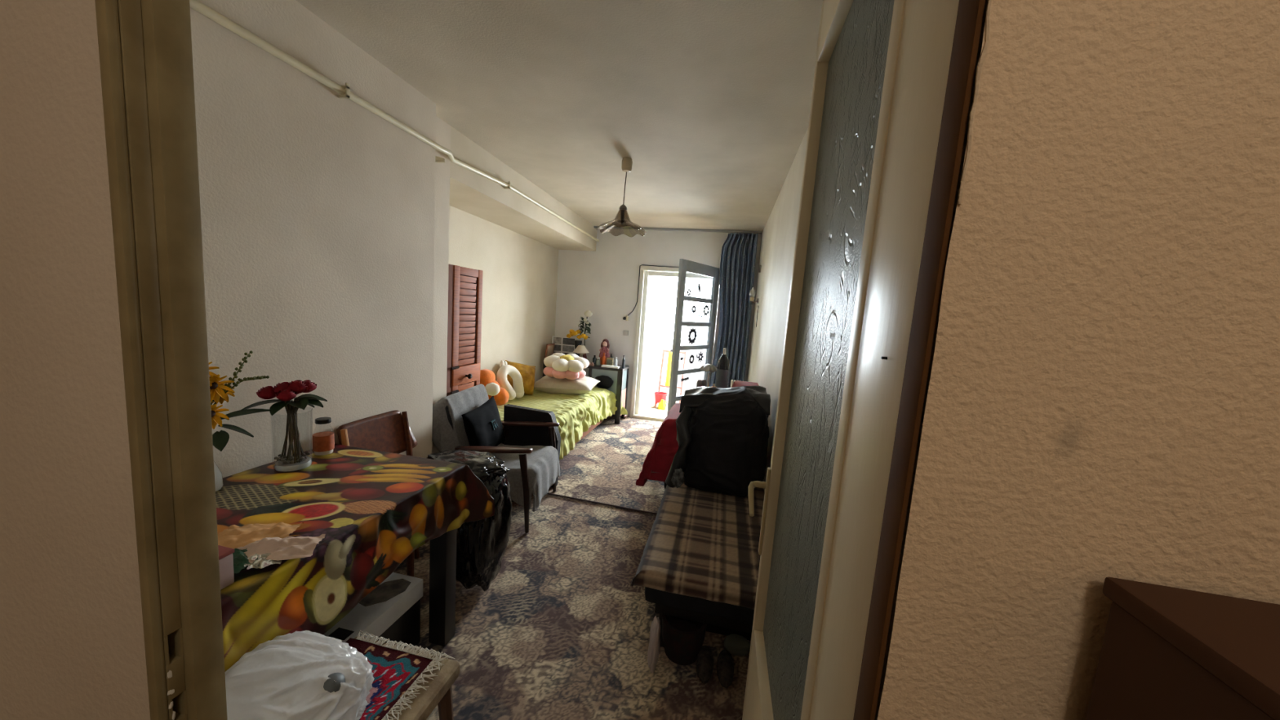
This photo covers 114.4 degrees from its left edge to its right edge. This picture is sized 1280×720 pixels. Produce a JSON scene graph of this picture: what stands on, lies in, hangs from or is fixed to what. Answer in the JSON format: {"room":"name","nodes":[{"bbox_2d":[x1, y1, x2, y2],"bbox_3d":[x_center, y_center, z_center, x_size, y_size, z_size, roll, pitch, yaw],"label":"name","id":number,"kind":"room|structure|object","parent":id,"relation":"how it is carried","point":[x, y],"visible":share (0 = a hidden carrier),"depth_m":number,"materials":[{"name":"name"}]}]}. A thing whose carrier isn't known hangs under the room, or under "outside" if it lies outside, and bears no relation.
{"room":"hallway","nodes":[
{"label":"hallway","id":0,"kind":"room"},
{"bbox_2d":[190,0,435,477],"bbox_3d":[-1.865,-0.131,1.726,0.866,2.600,1.795,5,7,11],"label":"wall","id":1,"kind":"structure","parent":0,"point":[317,211],"depth_m":1.72,"materials":[{"name":"white paint"}]},
{"bbox_2d":[431,115,450,453],"bbox_3d":[-1.708,-0.240,2.744,0.760,2.600,0.275,5,7,11],"label":"wall pillar","id":2,"kind":"structure","parent":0,"point":[442,128],"depth_m":2.69,"materials":[{"name":"white paint"}]},
{"bbox_2d":[448,205,558,382],"bbox_3d":[-1.645,-0.280,4.464,0.210,2.286,3.110,5,7,11],"label":"wall niche","id":3,"kind":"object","parent":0,"point":[520,272],"visible":0.36,"depth_m":4.62,"materials":[{"name":"beige paint"}]},
{"bbox_2d":[295,0,823,233],"bbox_3d":[-0.135,-1.414,2.012,3.900,0.120,7.550,5,7,11],"label":"ceiling","id":4,"kind":"structure","parent":0,"point":[708,101],"depth_m":2.05,"materials":[{"name":"paint"}]},
{"bbox_2d":[449,125,597,251],"bbox_3d":[-1.286,-1.542,4.259,0.760,0.314,3.110,5,7,11],"label":"ceiling beam","id":5,"kind":"structure","parent":4,"relation":"attached to","point":[471,193],"depth_m":3.59,"materials":[{"name":"beige paint"}]},
{"bbox_2d":[189,0,599,241],"bbox_3d":[-1.078,-1.343,3.184,0.157,0.157,5.142,5,7,10],"label":"ceiling pipe","id":6,"kind":"object","parent":5,"relation":"attached to","point":[344,91],"visible":0.98,"depth_m":1.76,"materials":[{"name":"white metal"}]},
{"bbox_2d":[597,157,646,232],"bbox_3d":[-0.114,-1.209,3.040,0.369,0.524,0.372,5,7,11],"label":"pendant lamp","id":7,"kind":"object","parent":4,"relation":"hanging from","point":[627,162],"visible":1,"depth_m":3.01,"materials":[{"name":"beige"}]},
{"bbox_2d":[593,226,761,233],"bbox_3d":[0.420,-1.696,5.358,2.240,0.023,0.050,5,7,11],"label":"rail","id":8,"kind":"object","parent":4,"relation":"attached to","point":[594,227],"visible":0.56,"depth_m":5.32,"materials":[{"name":"grey metal"}]},
{"bbox_2d":[709,232,758,387],"bbox_3d":[1.187,-0.330,5.334,0.460,2.540,0.096,5,7,11],"label":"curtain","id":9,"kind":"object","parent":8,"relation":"hanging from","point":[738,255],"visible":0.74,"depth_m":5.28,"materials":[{"name":"blue fabric"}]},
{"bbox_2d":[0,0,1279,719],"bbox_3d":[-0.231,0.136,0.450,3.000,2.600,0.085,5,7,11],"label":"wall","id":10,"kind":"structure","parent":0,"point":[1103,399],"depth_m":0.31,"materials":[{"name":"paint"}]},
{"bbox_2d":[94,0,227,719],"bbox_3d":[-0.587,0.226,0.501,0.102,2.360,0.058,5,7,11],"label":"trim","id":11,"kind":"structure","parent":10,"relation":"attached to","point":[145,53],"depth_m":0.46,"materials":[{"name":"beige paint"}]},
{"bbox_2d":[742,0,959,719],"bbox_3d":[0.284,0.286,0.775,0.101,2.260,0.763,5,7,11],"label":"door","id":12,"kind":"structure","parent":10,"relation":"in","point":[882,68],"depth_m":0.63,"materials":[{"name":"beige paint"}]},
{"bbox_2d":[853,0,985,719],"bbox_3d":[0.209,0.317,0.382,0.004,2.320,0.034,5,7,11],"label":"trim","id":13,"kind":"structure","parent":10,"relation":"attached to","point":[970,14],"depth_m":0.34,"materials":[{"name":"brown paint"}]},
{"bbox_2d":[957,0,992,204],"bbox_3d":[0.247,-0.216,0.297,0.006,0.200,0.004,5,7,11],"label":"trim","id":14,"kind":"structure","parent":10,"relation":"attached to","point":[983,56],"depth_m":0.30,"materials":[{"name":"paint"}]},
{"bbox_2d":[635,270,661,409],"bbox_3d":[0.004,-0.566,6.536,0.380,2.800,1.250,5,7,11],"label":"wall","id":15,"kind":"structure","parent":0,"point":[646,395],"depth_m":6.51,"materials":[{"name":"white paint"}]},
{"bbox_2d":[644,271,661,391],"bbox_3d":[0.207,-0.542,6.455,0.048,2.000,0.570,5,7,11],"label":"window sash","id":16,"kind":"structure","parent":15,"relation":"in","point":[646,385],"depth_m":6.29,"materials":[{"name":"white paint"}]},
{"bbox_2d":[555,228,761,417],"bbox_3d":[0.117,-0.408,5.785,3.120,2.720,0.200,5,7,11],"label":"wall","id":17,"kind":"structure","parent":0,"point":[603,282],"depth_m":5.72,"materials":[{"name":"paint"}]},
{"bbox_2d":[622,330,628,335],"bbox_3d":[-0.197,-0.376,5.739,0.074,0.067,0.019,5,7,11],"label":"wall switch","id":18,"kind":"object","parent":17,"relation":"attached to","point":[625,332],"visible":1,"depth_m":5.73,"materials":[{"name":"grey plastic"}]},
{"bbox_2d":[622,315,628,320],"bbox_3d":[-0.196,-0.581,5.698,0.084,0.078,0.054,5,7,11],"label":"lamp","id":19,"kind":"object","parent":17,"relation":"attached to","point":[626,318],"visible":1,"depth_m":5.68,"materials":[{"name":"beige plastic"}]},
{"bbox_2d":[627,264,679,315],"bbox_3d":[0.396,-0.899,5.564,1.139,0.728,0.014,5,7,11],"label":"cable","id":20,"kind":"object","parent":17,"relation":"attached to","point":[642,264],"visible":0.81,"depth_m":5.61,"materials":[{"name":"grey plastic"}]},
{"bbox_2d":[630,266,719,422],"bbox_3d":[0.476,-0.189,5.702,1.074,2.115,0.240,5,7,11],"label":"trim","id":21,"kind":"structure","parent":17,"relation":"attached to","point":[651,271],"depth_m":5.71,"materials":[{"name":"white paint"}]},
{"bbox_2d":[666,258,719,415],"bbox_3d":[0.650,-0.151,5.164,0.092,2.070,0.879,9,9,38],"label":"door","id":22,"kind":"structure","parent":17,"relation":"in","point":[685,265],"depth_m":4.97,"materials":[{"name":"grey wood"}]},
{"bbox_2d":[640,398,679,412],"bbox_3d":[1.092,0.873,6.459,2.600,0.120,1.250,5,7,11],"label":"floor","id":23,"kind":"structure","parent":0,"point":[645,409],"depth_m":6.53,"materials":[{"name":"tile"}]},
{"bbox_2d":[650,401,655,407],"bbox_3d":[0.203,0.703,6.497,0.069,0.077,0.178,5,7,11],"label":"shoe","id":24,"kind":"object","parent":23,"relation":"on","point":[652,404],"visible":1,"depth_m":6.44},
{"bbox_2d":[646,408,667,414],"bbox_3d":[0.309,0.784,6.186,0.400,0.009,0.300,5,7,11],"label":"mat","id":25,"kind":"object","parent":23,"relation":"on","point":[650,410],"visible":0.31,"depth_m":6.19,"materials":[{"name":"white fabric"}]},
{"bbox_2d":[653,391,667,406],"bbox_3d":[0.326,0.634,6.588,0.216,0.214,0.214,5,7,11],"label":"bucket","id":26,"kind":"object","parent":23,"relation":"on","point":[659,396],"visible":0.71,"depth_m":6.52,"materials":[{"name":"red plastic"}]},
{"bbox_2d":[657,399,666,409],"bbox_3d":[0.349,0.690,6.404,0.127,0.149,0.119,5,7,11],"label":"jug","id":27,"kind":"object","parent":23,"relation":"on","point":[662,405],"visible":0.99,"depth_m":6.37,"materials":[{"name":"yellow plastic"}]},
{"bbox_2d":[657,349,686,403],"bbox_3d":[0.525,0.286,6.849,0.389,0.875,0.283,5,7,11],"label":"wooden rack","id":28,"kind":"object","parent":23,"relation":"on","point":[664,350],"visible":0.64,"depth_m":6.86,"materials":[{"name":"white wood"}]},
{"bbox_2d":[665,351,671,386],"bbox_3d":[0.508,0.155,6.860,0.122,0.566,0.142,5,7,11],"label":"towel","id":29,"kind":"object","parent":28,"relation":"on","point":[669,357],"visible":0.58,"depth_m":6.86,"materials":[{"name":"yellow fabric"}]},
{"bbox_2d":[651,341,714,401],"bbox_3d":[1.352,0.332,6.924,2.270,1.120,0.130,5,7,11],"label":"wall","id":30,"kind":"structure","parent":0,"point":[690,384],"depth_m":6.99,"materials":[{"name":"paint"}]},
{"bbox_2d":[656,271,706,344],"bbox_3d":[1.445,-1.004,6.756,2.270,1.580,0.050,5,7,11],"label":"window","id":31,"kind":"structure","parent":30,"relation":"in","point":[662,280],"depth_m":6.97,"materials":[{"name":"white paint"}]},
{"bbox_2d":[746,128,808,493],"bbox_3d":[1.022,-0.061,2.872,0.164,2.600,5.180,5,7,11],"label":"wall","id":32,"kind":"structure","parent":0,"point":[779,233],"depth_m":3.08,"materials":[{"name":"paint"}]},
{"bbox_2d":[749,287,758,303],"bbox_3d":[1.323,-0.751,4.780,0.110,0.184,0.072,5,7,11],"label":"wall sconce","id":33,"kind":"object","parent":32,"relation":"attached to","point":[752,293],"visible":1,"depth_m":4.76,"materials":[{"name":"silver metal"}]},
{"bbox_3d":[-0.349,1.292,2.218,3.900,0.120,7.320,5,7,11],"label":"floor","id":34,"kind":"structure","parent":0,"visible":0},
{"bbox_2d":[446,264,482,395],"bbox_3d":[-1.376,0.149,3.191,0.089,1.712,0.512,5,7,11],"label":"door","id":35,"kind":"structure","parent":34,"relation":"on","point":[464,284],"depth_m":3.18,"materials":[{"name":"brown wood"}]},
{"bbox_2d":[393,493,751,719],"bbox_3d":[-0.431,1.247,1.987,2.060,0.008,2.566,5,7,11],"label":"carpet","id":36,"kind":"object","parent":34,"relation":"on","point":[561,631],"visible":0.44,"depth_m":1.88,"materials":[{"name":"grey carpet"}]},
{"bbox_2d":[337,410,419,577],"bbox_3d":[-1.192,0.730,2.138,0.419,0.865,0.459,5,7,11],"label":"wooden chair","id":37,"kind":"object","parent":36,"relation":"on","point":[391,432],"visible":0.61,"depth_m":2.14,"materials":[{"name":"brown wood"}]},
{"bbox_2d":[377,599,420,648],"bbox_3d":[-1.074,1.130,1.581,0.170,0.221,0.440,5,7,11],"label":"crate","id":38,"kind":"object","parent":36,"relation":"on","point":[406,628],"visible":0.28,"depth_m":1.71,"materials":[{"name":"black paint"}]},
{"bbox_2d":[323,572,422,642],"bbox_3d":[-1.051,0.979,1.574,0.180,0.081,0.405,5,7,11],"label":"appliance box","id":39,"kind":"object","parent":38,"relation":"on","point":[380,609],"visible":0.52,"depth_m":1.59,"materials":[{"name":"white cardboard"}]},
{"bbox_2d":[358,578,411,606],"bbox_3d":[-1.024,0.931,1.654,0.116,0.001,0.182,8,8,27],"label":"picture","id":40,"kind":"object","parent":39,"relation":"on","point":[391,592],"depth_m":1.65},
{"bbox_2d":[354,635,460,719],"bbox_3d":[-0.763,1.106,1.035,0.363,0.443,0.485,5,7,11],"label":"stool","id":41,"kind":"object","parent":36,"relation":"on","point":[439,692],"visible":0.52,"depth_m":1.13,"materials":[{"name":"beige wood"}]},
{"bbox_2d":[345,630,454,719],"bbox_3d":[-0.753,0.889,1.027,0.336,0.042,0.493,5,7,11],"label":"woven mat","id":42,"kind":"object","parent":41,"relation":"on","point":[395,672],"visible":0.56,"depth_m":1.15,"materials":[{"name":"fabric"}]},
{"bbox_2d":[224,630,374,719],"bbox_3d":[-0.819,0.780,0.926,0.351,0.193,0.324,5,7,11],"label":"plastic bag","id":43,"kind":"object","parent":42,"relation":"on","point":[306,674],"visible":0.88,"depth_m":0.92,"materials":[{"name":"grey plastic"}]},
{"bbox_2d":[428,528,457,646],"bbox_3d":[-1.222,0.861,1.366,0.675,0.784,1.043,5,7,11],"label":"table leg","id":44,"kind":"object","parent":36,"relation":"on","point":[442,552],"visible":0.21,"depth_m":1.76,"materials":[{"name":"brown wood"}]},
{"bbox_2d":[215,444,494,671],"bbox_3d":[-1.144,0.599,1.373,0.790,0.266,1.154,5,7,11],"label":"tablecloth","id":45,"kind":"object","parent":44,"relation":"on","point":[373,508],"visible":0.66,"depth_m":1.34,"materials":[{"name":"multicoloured fabric"}]},
{"bbox_2d":[217,545,234,589],"bbox_3d":[-1.024,0.481,0.929,0.134,0.085,0.104,5,7,11],"label":"carton","id":46,"kind":"object","parent":45,"relation":"on","point":[225,553],"visible":0.2,"depth_m":0.95,"materials":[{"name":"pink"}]},
{"bbox_2d":[208,350,271,491],"bbox_3d":[-1.416,0.205,1.384,0.137,0.470,0.259,4,7,0],"label":"sunflower vase","id":47,"kind":"object","parent":45,"relation":"on","point":[219,392],"visible":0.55,"depth_m":1.38,"materials":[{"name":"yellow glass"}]},
{"bbox_2d":[232,548,281,573],"bbox_3d":[-0.997,0.490,1.023,0.195,0.038,0.095,3,7,-9],"label":"packet","id":48,"kind":"object","parent":45,"relation":"on","point":[241,562],"visible":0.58,"depth_m":1.02,"materials":[{"name":"green plastic"}]},
{"bbox_2d":[217,521,303,548],"bbox_3d":[-1.062,0.477,1.121,0.186,0.026,0.159,2,7,-13],"label":"paper bag","id":49,"kind":"object","parent":45,"relation":"on","point":[235,536],"visible":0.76,"depth_m":1.13,"materials":[{"name":"paper"}]},
{"bbox_2d":[236,533,325,563],"bbox_3d":[-0.954,0.485,1.074,0.194,0.034,0.104,2,7,-20],"label":"wrap","id":50,"kind":"object","parent":45,"relation":"on","point":[289,547],"visible":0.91,"depth_m":1.07,"materials":[{"name":"clear plastic"}]},
{"bbox_2d":[241,379,327,471],"bbox_3d":[-1.353,0.251,1.581,0.224,0.342,0.163,2,7,-19],"label":"glass vase","id":51,"kind":"object","parent":45,"relation":"on","point":[285,392],"visible":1,"depth_m":1.58,"materials":[{"name":"clear glass"}]},
{"bbox_2d":[312,417,334,455],"bbox_3d":[-1.347,0.325,1.755,0.074,0.156,0.074,5,7,11],"label":"glass jar","id":52,"kind":"object","parent":45,"relation":"on","point":[323,442],"visible":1,"depth_m":1.73,"materials":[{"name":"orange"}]},
{"bbox_2d":[426,448,511,591],"bbox_3d":[-0.938,0.833,2.168,0.505,0.675,0.368,5,7,11],"label":"garbage bag","id":53,"kind":"object","parent":36,"relation":"on","point":[481,544],"visible":0.62,"depth_m":2.06,"materials":[{"name":"black plastic"}]},
{"bbox_2d":[444,404,559,533],"bbox_3d":[-1.001,0.675,2.995,0.655,0.804,0.695,5,7,4],"label":"armchair","id":54,"kind":"object","parent":36,"relation":"on","point":[522,452],"visible":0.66,"depth_m":2.67,"materials":[{"name":"brown wood"}]},
{"bbox_2d":[431,383,559,511],"bbox_3d":[-0.997,0.583,2.963,0.751,0.695,0.661,5,7,5],"label":"throw","id":55,"kind":"object","parent":54,"relation":"on","point":[543,463],"visible":0.52,"depth_m":2.78,"materials":[{"name":"grey fabric"}]},
{"bbox_2d":[461,395,505,446],"bbox_3d":[-1.110,0.494,2.963,0.159,0.385,0.511,4,7,-1],"label":"cushion","id":56,"kind":"object","parent":55,"relation":"on","point":[483,427],"visible":0.88,"depth_m":2.88,"materials":[{"name":"black fabric"}]},
{"bbox_2d":[647,615,660,673],"bbox_3d":[0.060,1.181,1.727,0.048,0.247,0.109,5,7,11],"label":"bag","id":57,"kind":"object","parent":36,"relation":"on","point":[654,646],"visible":1,"depth_m":1.69,"materials":[{"name":"grey"}]},
{"bbox_2d":[662,613,706,665],"bbox_3d":[0.191,1.217,1.831,0.200,0.166,0.198,5,7,11],"label":"bucket","id":58,"kind":"object","parent":36,"relation":"on","point":[683,639],"visible":0.78,"depth_m":1.76,"materials":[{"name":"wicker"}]},
{"bbox_2d":[644,586,754,647],"bbox_3d":[0.432,1.047,2.396,0.578,0.405,1.408,5,7,11],"label":"bench","id":59,"kind":"object","parent":36,"relation":"on","point":[723,615],"visible":0.16,"depth_m":1.73,"materials":[{"name":"black wood"}]},
{"bbox_2d":[630,482,764,609],"bbox_3d":[0.414,0.866,2.359,0.670,0.062,1.468,5,7,11],"label":"plaid blanket","id":60,"kind":"object","parent":59,"relation":"on","point":[704,544],"visible":0.61,"depth_m":1.94,"materials":[{"name":"fabric"}]},
{"bbox_2d":[665,385,770,497],"bbox_3d":[0.522,0.480,2.640,0.580,0.641,0.591,6,7,16],"label":"suitcase","id":61,"kind":"object","parent":60,"relation":"on","point":[722,433],"visible":0.94,"depth_m":2.45,"materials":[{"name":"black fabric"}]},
{"bbox_2d":[671,468,684,488],"bbox_3d":[0.225,0.695,2.432,0.078,0.126,0.069,5,7,11],"label":"scarf","id":62,"kind":"object","parent":61,"relation":"on","point":[677,479],"visible":1,"depth_m":2.41,"materials":[{"name":"grey fabric"}]},
{"bbox_2d":[696,645,713,683],"bbox_3d":[0.276,1.283,1.748,0.072,0.063,0.180,5,7,11],"label":"shoe","id":63,"kind":"object","parent":36,"relation":"on","point":[704,661],"visible":0.98,"depth_m":1.72,"materials":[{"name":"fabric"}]},
{"bbox_2d":[716,649,733,688],"bbox_3d":[0.359,1.291,1.733,0.072,0.063,0.179,5,7,11],"label":"shoe","id":64,"kind":"object","parent":36,"relation":"on","point":[725,664],"visible":0.99,"depth_m":1.70,"materials":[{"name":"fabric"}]},
{"bbox_2d":[724,633,750,656],"bbox_3d":[0.397,1.160,1.680,0.110,0.073,0.072,5,7,11],"label":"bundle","id":65,"kind":"object","parent":36,"relation":"on","point":[735,644],"visible":0.96,"depth_m":1.66,"materials":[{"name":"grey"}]},
{"bbox_2d":[546,415,665,515],"bbox_3d":[-0.244,0.962,4.466,2.696,0.008,2.671,5,7,11],"label":"carpet","id":66,"kind":"object","parent":34,"relation":"on","point":[605,466],"visible":0.31,"depth_m":3.90,"materials":[{"name":"beige carpet"}]},
{"bbox_2d":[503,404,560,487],"bbox_3d":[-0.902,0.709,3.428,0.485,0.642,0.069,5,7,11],"label":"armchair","id":67,"kind":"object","parent":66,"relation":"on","point":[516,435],"visible":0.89,"depth_m":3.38,"materials":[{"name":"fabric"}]},
{"bbox_2d":[502,420,602,444],"bbox_3d":[-1.112,0.661,4.518,0.925,0.456,1.860,5,7,11],"label":"bed","id":68,"kind":"object","parent":66,"relation":"on","point":[592,427],"visible":0.09,"depth_m":4.84,"materials":[{"name":"beige fabric"}]},
{"bbox_2d":[496,386,627,459],"bbox_3d":[-0.950,0.590,4.609,1.210,0.375,2.138,5,7,11],"label":"bedspread","id":69,"kind":"object","parent":68,"relation":"on","point":[575,414],"visible":0.57,"depth_m":4.37,"materials":[{"name":"green fabric"}]},
{"bbox_2d":[480,368,509,405],"bbox_3d":[-1.445,0.270,3.997,0.358,0.344,0.273,8,8,32],"label":"plush","id":70,"kind":"object","parent":69,"relation":"on","point":[487,377],"visible":0.73,"depth_m":3.95},
{"bbox_2d":[496,360,524,399],"bbox_3d":[-1.339,0.208,4.284,0.214,0.408,0.311,5,7,11],"label":"cushion","id":71,"kind":"object","parent":69,"relation":"on","point":[517,391],"visible":0.98,"depth_m":4.24,"materials":[{"name":"white fabric"}]},
{"bbox_2d":[505,360,535,395],"bbox_3d":[-1.350,0.206,4.614,0.330,0.411,0.351,3,7,-9],"label":"cushion","id":72,"kind":"object","parent":69,"relation":"on","point":[527,372],"visible":0.44,"depth_m":4.54,"materials":[{"name":"yellow fabric"}]},
{"bbox_2d":[533,375,599,395],"bbox_3d":[-0.891,0.296,4.958,0.740,0.238,0.540,5,7,5],"label":"pillow","id":73,"kind":"object","parent":69,"relation":"on","point":[548,384],"visible":0.76,"depth_m":4.74,"materials":[{"name":"beige fabric"}]},
{"bbox_2d":[542,366,586,379],"bbox_3d":[-0.890,0.136,4.839,0.492,0.145,0.491,5,7,11],"label":"cushion","id":74,"kind":"object","parent":73,"relation":"on","point":[549,371],"visible":0.62,"depth_m":4.67,"materials":[{"name":"pink fabric"}]},
{"bbox_2d":[543,352,589,372],"bbox_3d":[-0.861,0.027,4.833,0.483,0.186,0.526,5,7,11],"label":"cushion","id":75,"kind":"object","parent":74,"relation":"on","point":[559,362],"visible":0.99,"depth_m":4.70,"materials":[{"name":"white fabric"}]},
{"bbox_2d":[595,375,613,388],"bbox_3d":[-0.473,0.287,5.369,0.264,0.174,0.088,5,7,11],"label":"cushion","id":76,"kind":"object","parent":69,"relation":"on","point":[606,382],"visible":0.93,"depth_m":5.33,"materials":[{"name":"black fabric"}]},
{"bbox_2d":[542,361,629,424],"bbox_3d":[-0.750,0.413,5.664,1.105,0.731,0.390,5,7,11],"label":"base cabinet","id":77,"kind":"object","parent":66,"relation":"on","point":[620,376],"visible":0.52,"depth_m":5.41,"materials":[{"name":"black paint"}]},
{"bbox_2d":[544,342,555,358],"bbox_3d":[-1.237,-0.107,5.645,0.043,0.235,0.240,5,7,11],"label":"frame","id":78,"kind":"object","parent":77,"relation":"on","point":[549,349],"visible":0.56,"depth_m":5.60,"materials":[{"name":"brown wood"}]},
{"bbox_2d":[546,345,554,356],"bbox_3d":[-1.226,-0.105,5.643,0.021,0.184,0.190,5,7,11],"label":"print","id":79,"kind":"object","parent":78,"relation":"attached to","point":[550,348],"depth_m":5.62},
{"bbox_2d":[551,335,576,355],"bbox_3d":[-1.075,-0.164,5.814,0.351,0.328,0.022,5,7,11],"label":"grid","id":80,"kind":"object","parent":77,"relation":"on","point":[560,346],"visible":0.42,"depth_m":5.81,"materials":[{"name":"white plastic"}]},
{"bbox_2d":[553,337,561,343],"bbox_3d":[-1.163,-0.276,5.830,0.120,0.091,0.004,5,7,11],"label":"picture","id":81,"kind":"object","parent":80,"relation":"on","point":[556,340],"depth_m":5.83},
{"bbox_2d":[554,344,560,351],"bbox_3d":[-1.170,-0.173,5.842,0.120,0.084,0.004,5,7,11],"label":"picture","id":82,"kind":"object","parent":80,"relation":"on","point":[557,347],"depth_m":5.84},
{"bbox_2d":[562,337,574,345],"bbox_3d":[-0.999,-0.261,5.797,0.180,0.091,0.004,5,7,11],"label":"picture","id":83,"kind":"object","parent":80,"relation":"on","point":[566,341],"depth_m":5.79},
{"bbox_2d":[562,345,574,351],"bbox_3d":[-1.006,-0.158,5.809,0.180,0.084,0.004,5,7,11],"label":"picture","id":84,"kind":"object","parent":80,"relation":"on","point":[565,348],"depth_m":5.81},
{"bbox_2d":[566,329,587,355],"bbox_3d":[-0.876,-0.192,5.658,0.304,0.452,0.168,5,7,11],"label":"flower vase","id":85,"kind":"object","parent":77,"relation":"on","point":[572,332],"visible":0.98,"depth_m":5.63,"materials":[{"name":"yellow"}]},
{"bbox_2d":[573,345,589,357],"bbox_3d":[-0.797,-0.074,5.567,0.220,0.250,0.218,5,7,11],"label":"table lamp","id":86,"kind":"object","parent":77,"relation":"on","point":[580,349],"visible":0.75,"depth_m":5.50,"materials":[{"name":"beige fabric"}]},
{"bbox_2d":[577,310,592,359],"bbox_3d":[-0.761,-0.320,5.660,0.191,0.720,0.123,2,7,-16],"label":"flowers","id":87,"kind":"object","parent":77,"relation":"on","point":[588,313],"visible":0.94,"depth_m":5.63,"materials":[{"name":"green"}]},
{"bbox_2d":[592,355,596,364],"bbox_3d":[-0.623,-0.006,5.651,0.056,0.120,0.055,5,7,11],"label":"perfume bottle","id":88,"kind":"object","parent":77,"relation":"on","point":[594,358],"visible":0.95,"depth_m":5.63,"materials":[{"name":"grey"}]},
{"bbox_2d":[595,357,600,364],"bbox_3d":[-0.565,0.018,5.570,0.060,0.100,0.058,5,7,11],"label":"perfume bottle","id":89,"kind":"object","parent":77,"relation":"on","point":[597,361],"visible":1,"depth_m":5.55,"materials":[{"name":"grey"}]},
{"bbox_2d":[601,352,605,364],"bbox_3d":[-0.490,-0.012,5.571,0.044,0.170,0.043,5,7,11],"label":"perfume bottle","id":90,"kind":"object","parent":77,"relation":"on","point":[603,356],"visible":0.84,"depth_m":5.56,"materials":[{"name":"orange glass"}]},
{"bbox_2d":[599,338,609,364],"bbox_3d":[-0.486,-0.115,5.673,0.159,0.350,0.152,5,7,11],"label":"doll","id":91,"kind":"object","parent":77,"relation":"on","point":[605,344],"visible":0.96,"depth_m":5.64,"materials":[{"name":"brown"}]},
{"bbox_2d":[606,357,613,365],"bbox_3d":[-0.405,0.026,5.552,0.090,0.110,0.032,5,7,11],"label":"box","id":92,"kind":"object","parent":77,"relation":"on","point":[609,360],"visible":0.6,"depth_m":5.54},
{"bbox_2d":[607,359,612,364],"bbox_3d":[-0.408,0.028,5.537,0.070,0.070,0.001,5,7,11],"label":"print","id":93,"kind":"object","parent":92,"relation":"attached to","point":[609,361],"depth_m":5.54},
{"bbox_2d":[600,364,619,368],"bbox_3d":[-0.387,0.087,5.414,0.230,0.025,0.095,5,7,11],"label":"tray","id":94,"kind":"object","parent":77,"relation":"on","point":[602,366],"visible":1,"depth_m":5.38,"materials":[{"name":"white plastic"}]},
{"bbox_2d":[622,355,625,368],"bbox_3d":[-0.218,0.022,5.447,0.036,0.170,0.035,5,7,11],"label":"perfume bottle","id":95,"kind":"object","parent":77,"relation":"on","point":[623,359],"visible":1,"depth_m":5.43,"materials":[{"name":"grey glass"}]},
{"bbox_2d":[547,493,657,514],"bbox_3d":[-0.199,1.115,3.150,2.002,0.013,0.016,6,7,13],"label":"edging","id":96,"kind":"object","parent":66,"relation":"on","point":[613,505],"visible":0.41,"depth_m":3.17,"materials":[{"name":"grey"}]},
{"bbox_2d":[730,379,749,387],"bbox_3d":[1.014,0.638,4.321,0.200,0.845,0.100,5,7,11],"label":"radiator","id":97,"kind":"object","parent":66,"relation":"on","point":[731,383],"visible":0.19,"depth_m":4.25,"materials":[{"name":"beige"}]},
{"bbox_3d":[0.661,0.694,4.092,0.330,0.741,0.300,5,7,11],"label":"side table","id":98,"kind":"object","parent":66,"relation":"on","visible":0},
{"bbox_2d":[696,379,702,386],"bbox_3d":[0.570,0.260,3.968,0.060,0.135,0.060,5,7,11],"label":"cup","id":99,"kind":"object","parent":98,"relation":"on","point":[699,384],"visible":0.62,"depth_m":3.94,"materials":[{"name":"grey ceramic"}]},
{"bbox_2d":[702,379,706,386],"bbox_3d":[0.615,0.260,3.990,0.060,0.135,0.060,5,7,11],"label":"cup","id":100,"kind":"object","parent":98,"relation":"on","point":[704,381],"visible":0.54,"depth_m":3.96,"materials":[{"name":"grey ceramic"}]},
{"bbox_2d":[699,364,716,386],"bbox_3d":[0.675,0.182,4.046,0.182,0.285,0.182,9,8,33],"label":"lamp","id":101,"kind":"object","parent":98,"relation":"on","point":[707,367],"visible":0.76,"depth_m":3.99,"materials":[{"name":"silver metal"}]},
{"bbox_2d":[715,347,728,387],"bbox_3d":[0.789,0.115,3.934,0.114,0.460,0.113,5,7,11],"label":"bottle","id":102,"kind":"object","parent":98,"relation":"on","point":[722,369],"visible":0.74,"depth_m":3.89,"materials":[{"name":"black glass"}]},
{"bbox_2d":[1085,577,1279,719],"bbox_3d":[0.442,0.843,0.277,0.332,1.335,0.152,5,7,11],"label":"cabinet","id":103,"kind":"object","parent":34,"relation":"on","point":[1167,653],"visible":1,"depth_m":0.26,"materials":[{"name":"brown wood"}]},
{"bbox_3d":[0.607,0.688,3.476,0.690,0.884,0.600,5,7,11],"label":"armchair","id":104,"kind":"object","parent":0,"visible":0},
{"bbox_2d":[635,380,759,486],"bbox_3d":[0.525,0.591,3.502,0.920,0.808,0.865,5,7,11],"label":"blanket","id":105,"kind":"object","parent":104,"relation":"on","point":[657,464],"visible":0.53,"depth_m":3.19,"materials":[{"name":"red fabric"}]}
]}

